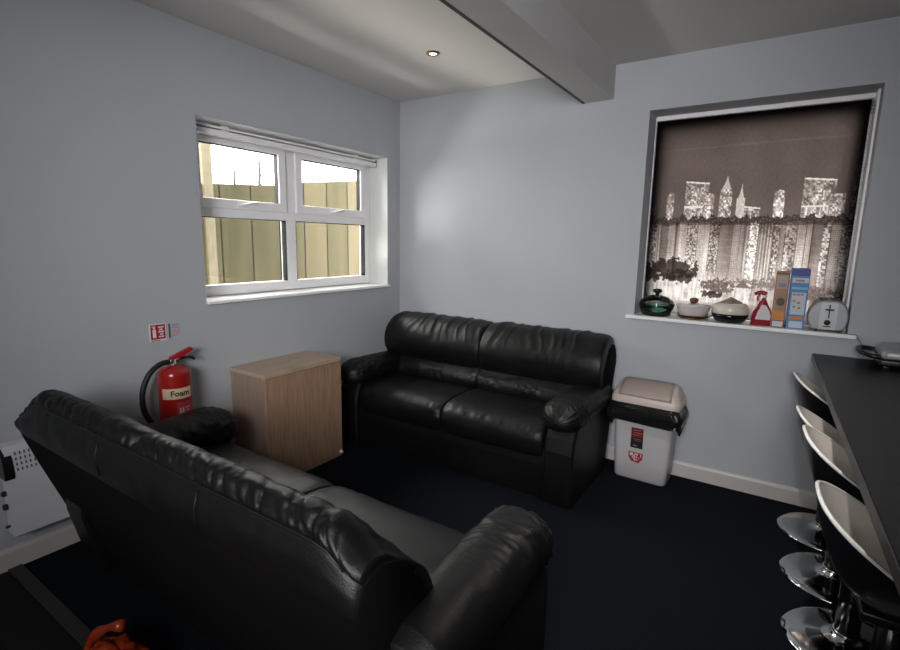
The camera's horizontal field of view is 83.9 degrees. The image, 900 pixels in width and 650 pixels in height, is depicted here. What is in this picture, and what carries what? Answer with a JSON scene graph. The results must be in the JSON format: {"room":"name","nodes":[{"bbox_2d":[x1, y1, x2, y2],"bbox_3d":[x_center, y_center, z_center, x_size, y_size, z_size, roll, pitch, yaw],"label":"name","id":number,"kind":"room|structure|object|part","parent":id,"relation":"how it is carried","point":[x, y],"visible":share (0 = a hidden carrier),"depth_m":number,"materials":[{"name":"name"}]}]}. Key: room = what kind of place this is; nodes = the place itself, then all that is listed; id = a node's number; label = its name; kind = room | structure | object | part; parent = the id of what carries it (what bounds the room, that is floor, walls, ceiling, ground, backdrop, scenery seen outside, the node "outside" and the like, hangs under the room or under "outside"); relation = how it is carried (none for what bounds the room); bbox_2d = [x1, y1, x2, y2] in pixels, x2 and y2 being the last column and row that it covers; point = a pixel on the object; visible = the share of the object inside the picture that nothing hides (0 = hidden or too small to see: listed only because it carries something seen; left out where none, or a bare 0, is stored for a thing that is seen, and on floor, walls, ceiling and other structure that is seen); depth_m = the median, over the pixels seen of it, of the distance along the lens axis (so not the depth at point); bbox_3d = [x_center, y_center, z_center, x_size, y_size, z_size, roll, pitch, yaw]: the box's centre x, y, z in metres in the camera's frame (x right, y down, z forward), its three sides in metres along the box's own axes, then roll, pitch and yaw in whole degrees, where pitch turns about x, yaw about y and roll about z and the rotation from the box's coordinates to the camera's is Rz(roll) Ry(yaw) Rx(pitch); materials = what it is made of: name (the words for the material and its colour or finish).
{"room":"common room","nodes":[
{"label":"common room","id":0,"kind":"room"},
{"bbox_2d":[0,0,399,550],"bbox_3d":[-1.948,-0.224,2.204,0.300,2.548,5.700,7,11,33],"label":"wall","id":1,"kind":"structure","parent":0,"point":[102,101],"depth_m":2.47,"materials":[{"name":"paint"}]},
{"bbox_2d":[0,438,69,536],"bbox_3d":[-1.754,0.674,2.307,0.102,0.400,0.486,7,11,33],"label":"heater","id":2,"kind":"object","parent":1,"relation":"attached to","point":[32,502],"visible":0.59,"depth_m":2.14,"materials":[{"name":"grey metal"}]},
{"bbox_3d":[-1.892,0.718,2.121,0.024,0.024,0.016,7,11,33],"label":"knob","id":3,"kind":"part","parent":2,"relation":"part of","materials":[{"name":"black plastic"}]},
{"bbox_3d":[-1.893,0.777,2.131,0.028,0.028,0.016,7,11,33],"label":"knob","id":4,"kind":"part","parent":2,"relation":"part of","materials":[{"name":"black plastic"}]},
{"bbox_2d":[0,523,79,573],"bbox_3d":[-1.920,1.021,2.196,0.016,0.096,5.400,7,11,33],"label":"baseboard","id":5,"kind":"structure","parent":1,"relation":"attached to","point":[30,550],"depth_m":2.27,"materials":[{"name":"white paint"}]},
{"bbox_2d":[149,323,166,341],"bbox_3d":[-1.530,0.039,2.621,0.005,0.093,0.086,7,11,33],"label":"fire sign","id":6,"kind":"object","parent":1,"relation":"attached to","point":[157,332],"visible":1,"depth_m":2.62,"materials":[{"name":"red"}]},
{"bbox_2d":[139,347,195,423],"bbox_3d":[-1.477,0.436,2.646,0.278,0.618,0.174,-5,11,-34],"label":"fire extinguisher","id":7,"kind":"object","parent":1,"relation":"attached to","point":[174,380],"visible":0.62,"depth_m":2.58,"materials":[{"name":"metal"}]},
{"bbox_3d":[-1.427,0.156,2.649,0.024,0.065,0.125,7,11,33],"label":"squeeze lever","id":8,"kind":"part","parent":7,"relation":"part of","materials":[{"name":"red metal"}]},
{"bbox_3d":[-1.417,0.180,2.669,0.015,0.032,0.121,7,11,33],"label":"carry handle","id":9,"kind":"part","parent":7,"relation":"part of","materials":[{"name":"black plastic"}]},
{"bbox_2d":[167,322,179,338],"bbox_3d":[-1.485,0.029,2.689,0.003,0.083,0.060,7,11,33],"label":"sign","id":10,"kind":"object","parent":1,"relation":"attached to","point":[173,328],"visible":1,"depth_m":2.69,"materials":[{"name":"grey paper"}]},
{"bbox_2d":[195,122,389,304],"bbox_3d":[-1.031,-0.733,3.467,0.277,1.023,1.584,7,11,33],"label":"window","id":11,"kind":"structure","parent":1,"relation":"in","point":[288,208],"depth_m":3.46,"materials":[{"name":"white plastic"}]},
{"bbox_3d":[-1.314,-0.936,3.138,0.046,0.420,0.666,7,11,33],"label":"sash","id":12,"kind":"part","parent":11,"relation":"part of","materials":[{"name":"white plastic"}]},
{"bbox_3d":[-1.275,-0.761,3.158,0.038,0.039,0.121,7,11,33],"label":"handle","id":13,"kind":"part","parent":11,"relation":"part of","materials":[{"name":"white plastic"}]},
{"bbox_3d":[-1.034,-1.205,3.390,0.045,0.067,1.562,7,11,33],"label":"curtain rail","id":14,"kind":"part","parent":11,"relation":"part of","materials":[{"name":"white plastic"}]},
{"bbox_3d":[-1.012,-0.235,3.532,0.212,0.020,1.584,7,11,33],"label":"sill","id":15,"kind":"part","parent":11,"relation":"part of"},
{"bbox_3d":[-0.892,-1.035,3.773,0.046,0.420,0.708,7,11,33],"label":"sash","id":16,"kind":"part","parent":11,"relation":"part of","materials":[{"name":"white plastic"}]},
{"bbox_3d":[-0.853,-0.859,3.794,0.038,0.039,0.121,7,11,33],"label":"handle","id":17,"kind":"part","parent":11,"relation":"part of","materials":[{"name":"white plastic"}]},
{"bbox_2d":[0,439,874,649],"bbox_3d":[0.245,1.389,0.817,5.200,0.100,5.400,7,11,33],"label":"floor","id":18,"kind":"structure","parent":0,"point":[683,563],"depth_m":2.25,"materials":[{"name":"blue carpet"}]},
{"bbox_2d":[8,564,100,647],"bbox_3d":[0.248,1.336,0.810,5.200,0.007,0.050,7,11,33],"label":"trim","id":19,"kind":"structure","parent":18,"relation":"on","point":[80,632],"depth_m":1.98,"materials":[{"name":"grey"}]},
{"bbox_2d":[83,619,149,649],"bbox_3d":[-1.087,1.073,1.610,0.212,0.216,0.290,-6,12,-38],"label":"plastic bag","id":20,"kind":"object","parent":18,"relation":"on","point":[125,641],"visible":1,"depth_m":1.64,"materials":[{"name":"orange plastic"}]},
{"bbox_3d":[-1.145,1.054,1.659,0.175,0.198,0.066,1,9,2],"label":"bag handle","id":21,"kind":"part","parent":20,"relation":"part of","materials":[{"name":"orange plastic"}]},
{"bbox_2d":[14,389,552,649],"bbox_3d":[-0.713,0.707,1.907,2.072,0.854,0.868,7,11,33],"label":"sofa","id":22,"kind":"object","parent":18,"relation":"on","point":[251,550],"visible":1,"depth_m":1.43,"materials":[{"name":"black leather"}]},
{"bbox_2d":[19,389,158,447],"bbox_3d":[-1.306,0.492,1.969,0.960,0.473,0.339,7,11,33],"label":"cushion","id":23,"kind":"object","parent":22,"relation":"on","point":[54,418],"depth_m":1.77,"materials":[{"name":"black leather"}]},
{"bbox_3d":[-1.405,0.812,2.424,0.172,0.453,0.700,7,11,33],"label":"armrest","id":24,"kind":"part","parent":22,"relation":"part of","materials":[{"name":"black leather"}]},
{"bbox_2d":[201,443,333,494],"bbox_3d":[-0.947,0.746,2.209,0.782,0.208,0.530,7,11,33],"label":"seat cushion","id":25,"kind":"object","parent":22,"relation":"on","point":[305,483],"depth_m":2.26,"materials":[{"name":"black leather"}]},
{"bbox_2d":[134,432,432,591],"bbox_3d":[-0.501,0.594,1.451,0.960,0.473,0.340,7,11,33],"label":"cushion","id":26,"kind":"object","parent":22,"relation":"on","point":[306,537],"depth_m":1.24,"materials":[{"name":"black leather"}]},
{"bbox_2d":[307,486,465,570],"bbox_3d":[-0.292,0.827,1.788,0.782,0.207,0.530,7,11,33],"label":"seat cushion","id":27,"kind":"object","parent":22,"relation":"on","point":[424,540],"depth_m":1.82,"materials":[{"name":"black leather"}]},
{"bbox_3d":[0.072,0.997,1.472,0.172,0.453,0.700,7,11,33],"label":"armrest","id":28,"kind":"part","parent":22,"relation":"part of","materials":[{"name":"black leather"}]},
{"bbox_2d":[229,350,343,471],"bbox_3d":[-1.016,0.571,3.198,0.348,0.688,0.594,7,11,33],"label":"storage cabinet","id":29,"kind":"object","parent":18,"relation":"on","point":[287,409],"visible":0.85,"depth_m":3.03,"materials":[{"name":"brown wood"}]},
{"bbox_3d":[-1.185,0.616,2.966,0.318,0.658,0.006,7,11,33],"label":"panel","id":30,"kind":"part","parent":29,"relation":"part of","materials":[{"name":"brown wood"}]},
{"bbox_3d":[-1.017,0.242,3.148,0.332,0.024,0.594,7,11,33],"label":"panel","id":31,"kind":"part","parent":29,"relation":"part of","materials":[{"name":"brown wood"}]},
{"bbox_3d":[-0.891,0.596,3.120,0.008,0.656,0.584,7,11,33],"label":"door","id":32,"kind":"part","parent":29,"relation":"part of","materials":[{"name":"brown wood"}]},
{"bbox_2d":[341,311,615,509],"bbox_3d":[0.143,0.439,3.483,1.830,0.896,0.853,7,11,33],"label":"sofa","id":33,"kind":"object","parent":18,"relation":"on","point":[522,407],"visible":0.99,"depth_m":3.25,"materials":[{"name":"black leather"}]},
{"bbox_3d":[-0.552,0.565,3.914,0.172,0.481,0.700,7,11,33],"label":"armrest","id":34,"kind":"part","parent":33,"relation":"part of","materials":[{"name":"black leather"}]},
{"bbox_2d":[360,373,472,429],"bbox_3d":[-0.220,0.521,3.586,0.698,0.213,0.529,7,11,33],"label":"seat cushion","id":35,"kind":"object","parent":33,"relation":"on","point":[418,401],"depth_m":3.44,"materials":[{"name":"black leather"}]},
{"bbox_2d":[384,311,493,388],"bbox_3d":[-0.090,0.170,3.840,0.855,0.491,0.339,7,11,33],"label":"cushion","id":36,"kind":"object","parent":33,"relation":"on","point":[442,348],"depth_m":3.70,"materials":[{"name":"black leather"}]},
{"bbox_2d":[441,389,547,456],"bbox_3d":[0.365,0.594,3.210,0.698,0.211,0.530,7,11,33],"label":"seat cushion","id":37,"kind":"object","parent":33,"relation":"on","point":[506,421],"depth_m":3.05,"materials":[{"name":"black leather"}]},
{"bbox_3d":[0.287,0.439,3.683,1.720,0.836,0.350,7,11,33],"label":"backrest","id":38,"kind":"part","parent":33,"relation":"part of","materials":[{"name":"black leather"}]},
{"bbox_2d":[476,321,613,402],"bbox_3d":[0.626,0.261,3.378,0.855,0.492,0.342,7,11,33],"label":"cushion","id":39,"kind":"object","parent":33,"relation":"on","point":[537,363],"depth_m":3.27,"materials":[{"name":"black leather"}]},
{"bbox_3d":[0.785,0.733,3.053,0.172,0.481,0.700,7,11,33],"label":"armrest","id":40,"kind":"part","parent":33,"relation":"part of","materials":[{"name":"black leather"}]},
{"bbox_2d":[606,376,688,485],"bbox_3d":[1.220,0.655,3.129,0.444,0.624,0.269,7,11,34],"label":"bin","id":41,"kind":"object","parent":18,"relation":"on","point":[649,415],"visible":1,"depth_m":3.04,"materials":[{"name":"white plastic"}]},
{"bbox_3d":[1.233,0.419,3.102,0.402,0.128,0.240,7,11,34],"label":"lid","id":42,"kind":"part","parent":41,"relation":"part of","materials":[{"name":"beige plastic"}]},
{"bbox_2d":[776,371,836,552],"bbox_3d":[1.925,0.667,2.513,0.423,0.827,0.400,6,11,27],"label":"bar stool","id":43,"kind":"object","parent":18,"relation":"on","point":[805,528],"visible":0.21,"depth_m":2.52,"materials":[{"name":"black plastic"}]},
{"bbox_3d":[1.920,0.401,2.473,0.382,0.270,0.373,6,11,27],"label":"seat","id":44,"kind":"part","parent":43,"relation":"part of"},
{"bbox_2d":[779,405,843,606],"bbox_3d":[1.700,0.756,2.159,0.423,0.761,0.400,6,11,29],"label":"bar stool","id":45,"kind":"object","parent":18,"relation":"on","point":[815,574],"visible":0.19,"depth_m":2.22,"materials":[{"name":"silver metal"}]},
{"bbox_3d":[1.695,0.521,2.125,0.382,0.270,0.373,6,11,29],"label":"seat","id":46,"kind":"part","parent":45,"relation":"part of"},
{"bbox_2d":[780,425,873,649],"bbox_3d":[1.466,0.792,1.790,0.423,0.803,0.400,7,11,31],"label":"bar stool","id":47,"kind":"object","parent":18,"relation":"on","point":[805,627],"visible":0.38,"depth_m":1.84,"materials":[{"name":"silver metal"}]},
{"bbox_3d":[1.461,0.537,1.753,0.382,0.270,0.373,7,11,31],"label":"seat","id":48,"kind":"part","parent":47,"relation":"part of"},
{"bbox_2d":[811,353,899,595],"bbox_3d":[1.428,0.816,1.393,0.663,0.885,2.996,7,11,33],"label":"breakfast bar","id":49,"kind":"object","parent":18,"relation":"on","point":[862,397],"visible":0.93,"depth_m":1.59,"materials":[{"name":"black laminate"}]},
{"bbox_2d":[856,342,899,368],"bbox_3d":[2.207,0.152,2.427,0.378,0.112,0.220,7,11,33],"label":"grill","id":50,"kind":"object","parent":49,"relation":"on","point":[886,355],"visible":1,"depth_m":2.40,"materials":[{"name":"silver plastic"}]},
{"bbox_3d":[2.096,0.133,2.498,0.112,0.040,0.197,7,11,33],"label":"handle","id":51,"kind":"part","parent":50,"relation":"part of","materials":[{"name":"black plastic"}]},
{"bbox_3d":[2.242,0.132,2.401,0.295,0.062,0.220,7,11,33],"label":"lid","id":52,"kind":"part","parent":50,"relation":"part of","materials":[{"name":"silver metal"}]},
{"bbox_2d":[815,480,899,649],"bbox_3d":[1.237,0.869,1.409,0.423,0.767,0.400,7,11,33],"label":"bar stool","id":53,"kind":"object","parent":18,"relation":"on","point":[853,546],"visible":0.93,"depth_m":1.36,"materials":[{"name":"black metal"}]},
{"bbox_3d":[1.232,0.632,1.376,0.382,0.270,0.373,7,11,33],"label":"seat","id":54,"kind":"part","parent":53,"relation":"part of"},
{"bbox_3d":[1.240,0.810,1.398,0.170,0.062,0.170,7,11,33],"label":"swivel plate","id":55,"kind":"part","parent":53,"relation":"part of","materials":[{"name":"black metal"}]},
{"bbox_2d":[133,0,899,101],"bbox_3d":[0.279,-1.258,0.446,5.700,0.150,5.900,7,11,33],"label":"ceiling","id":56,"kind":"structure","parent":0,"point":[380,47],"depth_m":2.61,"materials":[{"name":"paint"}]},
{"bbox_2d":[426,50,439,56],"bbox_3d":[-0.100,-1.602,2.957,0.082,0.010,0.082,7,11,33],"label":"recessed light","id":57,"kind":"object","parent":56,"relation":"in","point":[433,53],"visible":1,"depth_m":2.95,"materials":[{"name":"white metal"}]},
{"bbox_2d":[445,0,615,102],"bbox_3d":[-0.535,-1.182,0.937,0.199,0.211,5.400,7,11,33],"label":"ceiling beam","id":58,"kind":"structure","parent":56,"relation":"attached to","point":[544,33],"depth_m":2.36,"materials":[{"name":"paint"}]},
{"bbox_2d":[439,0,584,103],"bbox_3d":[-0.614,-1.091,1.004,0.018,0.012,5.400,7,11,33],"label":"trim","id":59,"kind":"structure","parent":58,"relation":"attached to","point":[446,3],"depth_m":2.30,"materials":[{"name":"grey"}]},
{"bbox_2d":[400,16,899,491],"bbox_3d":[1.831,-0.280,2.955,5.200,2.548,0.300,7,11,33],"label":"wall","id":60,"kind":"structure","parent":0,"point":[527,202],"depth_m":3.20,"materials":[{"name":"paint"}]},
{"bbox_2d":[605,444,816,509],"bbox_3d":[1.723,0.949,3.026,5.200,0.096,0.016,7,11,33],"label":"baseboard","id":61,"kind":"structure","parent":60,"relation":"attached to","point":[787,494],"depth_m":3.00,"materials":[{"name":"white paint"}]},
{"bbox_2d":[625,88,880,338],"bbox_3d":[1.722,-0.631,2.947,1.172,1.269,0.324,7,11,33],"label":"window","id":62,"kind":"structure","parent":60,"relation":"in","point":[710,321],"depth_m":2.73,"materials":[{"name":"white plastic"}]},
{"bbox_2d":[639,288,674,316],"bbox_3d":[1.328,-0.149,3.215,0.216,0.173,0.216,7,11,33],"label":"casserole dish","id":63,"kind":"object","parent":62,"relation":"on","point":[669,306],"visible":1,"depth_m":3.17,"materials":[{"name":"green glass"}]},
{"bbox_3d":[1.328,-0.167,3.212,0.212,0.057,0.212,7,11,33],"label":"lid","id":64,"kind":"part","parent":63,"relation":"part of","materials":[{"name":"clear glass"}]},
{"bbox_3d":[1.327,-0.100,3.223,0.216,0.074,0.216,7,11,33],"label":"dish","id":65,"kind":"part","parent":63,"relation":"part of","materials":[{"name":"green glass"}]},
{"bbox_3d":[1.329,-0.214,3.204,0.060,0.042,0.059,7,11,33],"label":"knob","id":66,"kind":"part","parent":63,"relation":"part of","materials":[{"name":"black plastic"}]},
{"bbox_2d":[676,312,710,319],"bbox_3d":[1.509,-0.053,3.107,0.200,0.026,0.200,7,11,33],"label":"dish","id":67,"kind":"object","parent":62,"relation":"on","point":[707,316],"visible":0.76,"depth_m":3.04,"materials":[{"name":"clear glass"}]},
{"bbox_2d":[675,298,711,316],"bbox_3d":[1.507,-0.110,3.099,0.208,0.118,0.208,7,11,33],"label":"casserole dish","id":68,"kind":"object","parent":67,"relation":"on","point":[693,308],"visible":0.91,"depth_m":3.04,"materials":[{"name":"grey ceramic"}]},
{"bbox_3d":[1.508,-0.128,3.096,0.188,0.014,0.188,7,11,33],"label":"lid","id":69,"kind":"part","parent":68,"relation":"part of","materials":[{"name":"grey ceramic"}]},
{"bbox_3d":[1.508,-0.151,3.092,0.052,0.035,0.052,7,11,33],"label":"knob","id":70,"kind":"part","parent":68,"relation":"part of","materials":[{"name":"brown wood"}]},
{"bbox_2d":[711,297,749,323],"bbox_3d":[1.671,-0.091,2.984,0.202,0.146,0.202,7,11,33],"label":"serving bowl","id":71,"kind":"object","parent":62,"relation":"on","point":[729,310],"visible":1,"depth_m":2.92,"materials":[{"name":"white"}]},
{"bbox_3d":[1.697,-0.013,3.028,1.172,0.021,0.274,7,11,33],"label":"sill","id":72,"kind":"part","parent":62,"relation":"part of","materials":[{"name":"white paint"}]},
{"bbox_2d":[644,92,875,324],"bbox_3d":[1.760,-0.653,2.998,1.075,1.242,0.036,7,11,33],"label":"roller blind","id":73,"kind":"object","parent":62,"relation":"attached to","point":[743,196],"visible":0.87,"depth_m":2.96,"materials":[{"name":"fabric"}]},
{"bbox_3d":[2.202,-0.619,2.705,0.012,1.140,0.009,7,11,33],"label":"bead chain","id":74,"kind":"part","parent":73,"relation":"part of","materials":[{"name":"white plastic"}]},
{"bbox_2d":[750,290,771,325],"bbox_3d":[1.797,-0.098,2.878,0.108,0.200,0.050,7,11,33],"label":"spray bottle","id":75,"kind":"object","parent":62,"relation":"on","point":[761,315],"visible":0.95,"depth_m":2.86,"materials":[{"name":"red plastic"}]},
{"bbox_3d":[1.801,-0.659,3.056,1.091,1.248,0.050,7,11,33],"label":"frame","id":76,"kind":"part","parent":62,"relation":"part of","materials":[{"name":"white plastic"}]},
{"bbox_2d":[770,271,790,327],"bbox_3d":[1.886,-0.150,2.858,0.065,0.312,0.152,7,11,33],"label":"cereal box","id":77,"kind":"object","parent":62,"relation":"on","point":[782,277],"visible":1,"depth_m":2.80,"materials":[{"name":"orange cardboard"}]},
{"bbox_3d":[1.843,-0.007,2.820,0.049,0.031,0.002,7,11,33],"label":"white panel","id":78,"kind":"part","parent":77,"relation":"part of","materials":[{"name":"white cardboard"}]},
{"bbox_2d":[776,298,784,305],"bbox_3d":[1.846,-0.129,2.797,0.040,0.046,0.001,7,11,33],"label":"picture","id":79,"kind":"object","parent":77,"relation":"attached to","point":[779,301],"depth_m":2.80},
{"bbox_3d":[1.848,-0.237,2.781,0.051,0.072,0.002,7,11,33],"label":"panel","id":80,"kind":"part","parent":77,"relation":"part of","materials":[{"name":"beige"}]},
{"bbox_2d":[785,268,810,329],"bbox_3d":[1.954,-0.151,2.813,0.084,0.332,0.152,7,11,33],"label":"cereal box","id":81,"kind":"object","parent":62,"relation":"on","point":[800,277],"visible":1,"depth_m":2.75,"materials":[{"name":"blue cardboard"}]},
{"bbox_3d":[1.913,-0.003,2.774,0.062,0.036,0.002,7,11,33],"label":"white panel","id":82,"kind":"part","parent":81,"relation":"part of","materials":[{"name":"white cardboard"}]},
{"bbox_3d":[1.915,-0.117,2.755,0.066,0.123,0.002,7,11,33],"label":"pale panel","id":83,"kind":"part","parent":81,"relation":"part of","materials":[{"name":"cardboard"}]},
{"bbox_2d":[806,297,848,332],"bbox_3d":[2.066,-0.057,2.741,0.180,0.174,0.182,7,11,33],"label":"toaster","id":84,"kind":"object","parent":62,"relation":"on","point":[823,313],"visible":1,"depth_m":2.67,"materials":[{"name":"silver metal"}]},
{"bbox_3d":[2.023,-0.046,2.675,0.076,0.144,0.005,7,11,33],"label":"panel","id":85,"kind":"part","parent":84,"relation":"part of","materials":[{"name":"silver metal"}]},
{"label":"outside","id":86,"kind":"structure","parent":0,"visible":0},
{"bbox_3d":[-6.440,0.293,8.348,13.680,0.050,24.000,7,11,33],"label":"ground","id":87,"kind":"structure","parent":86,"visible":0},
{"bbox_2d":[233,170,235,183],"bbox_3d":[-4.062,-1.405,9.530,0.356,3.004,0.354,10,13,44],"label":"bare tree","id":88,"kind":"object","parent":87,"relation":"on","point":[234,173],"visible":0.09,"depth_m":9.34,"materials":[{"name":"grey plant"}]},
{"bbox_2d":[250,155,264,184],"bbox_3d":[-3.760,-1.661,10.031,0.471,3.353,0.389,-3,10,-24],"label":"bare tree","id":89,"kind":"object","parent":87,"relation":"on","point":[260,173],"visible":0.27,"depth_m":9.77,"materials":[{"name":"grey plant"}]},
{"bbox_2d":[198,142,359,284],"bbox_3d":[-1.881,-0.358,4.232,0.090,2.750,6.840,7,11,33],"label":"fence","id":90,"kind":"object","parent":87,"relation":"on","point":[235,250],"visible":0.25,"depth_m":4.49,"materials":[{"name":"beige wood"}]},
{"bbox_3d":[-2.858,0.154,2.814,0.040,2.170,3.215,7,11,33],"label":"board panel","id":91,"kind":"part","parent":90,"relation":"part of","materials":[{"name":"beige wood"}]},
{"bbox_3d":[-1.961,-0.340,4.112,0.090,2.750,0.080,7,11,33],"label":"post","id":92,"kind":"part","parent":90,"relation":"part of","materials":[{"name":"beige wood"}]},
{"bbox_3d":[-1.728,-0.141,4.512,0.040,2.235,0.825,7,11,33],"label":"board panel","id":93,"kind":"part","parent":90,"relation":"part of","materials":[{"name":"beige wood"}]},
{"bbox_3d":[-0.752,-0.597,5.939,0.040,2.700,2.720,7,11,33],"label":"board panel","id":94,"kind":"part","parent":90,"relation":"part of","materials":[{"name":"beige wood"}]}
]}

